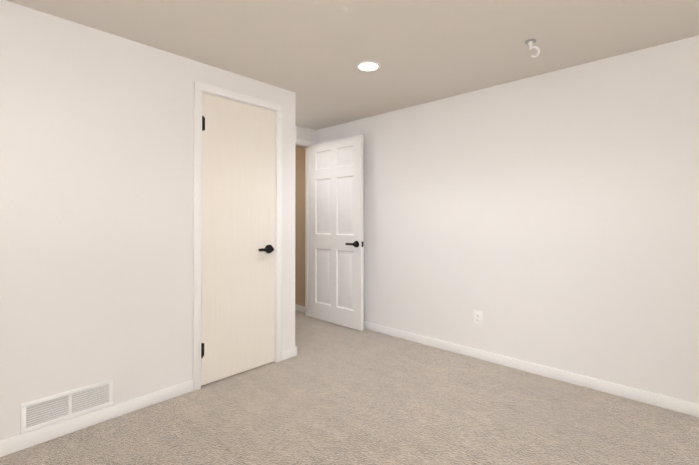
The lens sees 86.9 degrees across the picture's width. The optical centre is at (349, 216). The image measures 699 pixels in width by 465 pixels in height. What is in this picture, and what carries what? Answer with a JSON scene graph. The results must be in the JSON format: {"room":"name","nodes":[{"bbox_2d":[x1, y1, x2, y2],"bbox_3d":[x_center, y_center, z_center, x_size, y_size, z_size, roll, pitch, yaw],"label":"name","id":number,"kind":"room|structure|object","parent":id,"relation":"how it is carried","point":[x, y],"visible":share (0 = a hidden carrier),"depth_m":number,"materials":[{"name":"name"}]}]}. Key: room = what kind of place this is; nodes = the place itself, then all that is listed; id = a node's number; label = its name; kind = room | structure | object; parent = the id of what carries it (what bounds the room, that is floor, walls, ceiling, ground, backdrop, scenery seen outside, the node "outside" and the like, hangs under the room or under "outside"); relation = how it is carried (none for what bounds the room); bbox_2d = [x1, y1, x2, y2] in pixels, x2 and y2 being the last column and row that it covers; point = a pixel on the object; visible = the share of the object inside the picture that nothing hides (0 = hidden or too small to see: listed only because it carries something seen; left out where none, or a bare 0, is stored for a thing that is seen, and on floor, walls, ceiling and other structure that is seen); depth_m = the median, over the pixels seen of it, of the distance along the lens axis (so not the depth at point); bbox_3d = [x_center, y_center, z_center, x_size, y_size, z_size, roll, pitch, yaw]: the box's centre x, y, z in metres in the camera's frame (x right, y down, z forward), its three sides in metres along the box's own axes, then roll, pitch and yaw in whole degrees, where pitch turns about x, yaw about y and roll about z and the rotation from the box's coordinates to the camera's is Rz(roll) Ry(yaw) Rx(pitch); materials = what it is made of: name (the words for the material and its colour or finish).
{"room":"empty bedroom","nodes":[
{"label":"empty bedroom","id":0,"kind":"room"},
{"bbox_2d":[0,0,295,440],"bbox_3d":[-1.732,0.053,1.886,0.120,2.250,3.589,-1,-1,43],"label":"wall","id":1,"kind":"structure","parent":0,"point":[96,199],"depth_m":2.11,"materials":[{"name":"white paint"}]},
{"bbox_2d":[20,379,112,433],"bbox_3d":[-1.521,1.025,2.007,0.011,0.151,0.404,-1,-1,43],"label":"air vent","id":2,"kind":"object","parent":1,"relation":"in","point":[57,407],"visible":1,"depth_m":1.99,"materials":[{"name":"white metal"}]},
{"bbox_2d":[0,380,192,456],"bbox_3d":[-1.943,1.137,1.551,0.014,0.076,2.586,-1,-1,43],"label":"baseboard","id":3,"kind":"structure","parent":1,"relation":"attached to","point":[35,437],"depth_m":2.06,"materials":[{"name":"white paint"}]},
{"bbox_2d":[193,81,281,390],"bbox_3d":[-0.826,0.133,2.788,0.063,2.107,0.734,-1,-1,43],"label":"trim","id":4,"kind":"structure","parent":1,"relation":"attached to","point":[200,88],"depth_m":2.54,"materials":[{"name":"white paint"}]},
{"bbox_2d":[201,93,274,385],"bbox_3d":[-0.813,0.158,2.770,0.086,2.032,0.620,-1,-1,43],"label":"closet door","id":5,"kind":"structure","parent":1,"relation":"in","point":[238,252],"depth_m":2.75,"materials":[{"name":"beige wood"}]},
{"bbox_2d":[282,347,295,359],"bbox_3d":[-0.509,1.151,3.087,0.014,0.076,0.149,-1,-1,43],"label":"baseboard","id":6,"kind":"structure","parent":1,"relation":"attached to","point":[288,353],"depth_m":3.08,"materials":[{"name":"white paint"}]},
{"bbox_2d":[295,125,315,143],"bbox_3d":[-0.785,0.074,4.144,0.090,2.250,1.244,-1,-1,43],"label":"wall","id":7,"kind":"structure","parent":0,"point":[304,133],"depth_m":4.37,"materials":[{"name":"white paint"}]},
{"bbox_2d":[295,139,314,315],"bbox_3d":[-0.775,0.153,4.141,0.108,2.092,0.937,-1,-1,43],"label":"door frame","id":8,"kind":"structure","parent":7,"relation":"attached to","point":[302,143],"depth_m":4.44,"materials":[{"name":"white paint"}]},
{"bbox_2d":[309,135,363,330],"bbox_3d":[-0.166,0.172,4.107,0.840,2.030,0.137,-1,-1,43],"label":"entry door","id":9,"kind":"structure","parent":8,"relation":"attached to","point":[336,258],"depth_m":4.06,"materials":[{"name":"white paint"}]},
{"bbox_2d":[0,310,698,464],"bbox_3d":[-0.660,1.225,1.643,6.620,0.100,4.713,-1,-1,43],"label":"floor","id":10,"kind":"structure","parent":0,"point":[330,393],"depth_m":2.13,"materials":[{"name":"carpet"}]},
{"bbox_2d":[6,0,698,129],"bbox_3d":[-0.660,-1.125,1.666,6.620,0.100,4.713,-1,-1,43],"label":"ceiling","id":11,"kind":"structure","parent":0,"point":[311,54],"depth_m":2.21,"materials":[{"name":"beige paint"}]},
{"bbox_2d":[357,61,379,71],"bbox_3d":[0.135,-1.062,2.619,0.168,0.006,0.168,-1,-1,43],"label":"recessed light","id":12,"kind":"object","parent":11,"relation":"in","point":[367,66],"visible":1,"depth_m":2.62,"materials":[{"name":"white paint"}]},
{"bbox_2d":[525,39,539,57],"bbox_3d":[1.113,-1.019,2.251,0.076,0.100,0.071,-1,-1,43],"label":"ceiling hook","id":13,"kind":"object","parent":11,"relation":"attached to","point":[529,42],"visible":1,"depth_m":2.25,"materials":[{"name":"white metal"}]},
{"bbox_2d":[295,35,698,403],"bbox_3d":[1.017,0.066,3.231,6.320,2.250,0.120,-1,-1,43],"label":"wall","id":14,"kind":"structure","parent":0,"point":[550,219],"depth_m":2.71,"materials":[{"name":"white paint"}]},
{"bbox_2d":[295,304,304,312],"bbox_3d":[-0.910,1.169,4.927,1.175,0.076,0.014,-1,-1,43],"label":"baseboard","id":15,"kind":"structure","parent":14,"relation":"attached to","point":[300,308],"depth_m":4.66,"materials":[{"name":"white paint"}]},
{"bbox_2d":[474,310,482,325],"bbox_3d":[1.075,0.851,3.080,0.079,0.124,0.010,-1,-1,43],"label":"wall outlet plate","id":16,"kind":"object","parent":14,"relation":"attached to","point":[478,318],"visible":1,"depth_m":3.08,"materials":[{"name":"white plastic"}]},
{"bbox_2d":[364,321,698,416],"bbox_3d":[1.395,1.148,2.775,4.919,0.076,0.014,-1,-1,43],"label":"baseboard","id":17,"kind":"structure","parent":14,"relation":"attached to","point":[667,402],"depth_m":2.67,"materials":[{"name":"white paint"}]}
]}

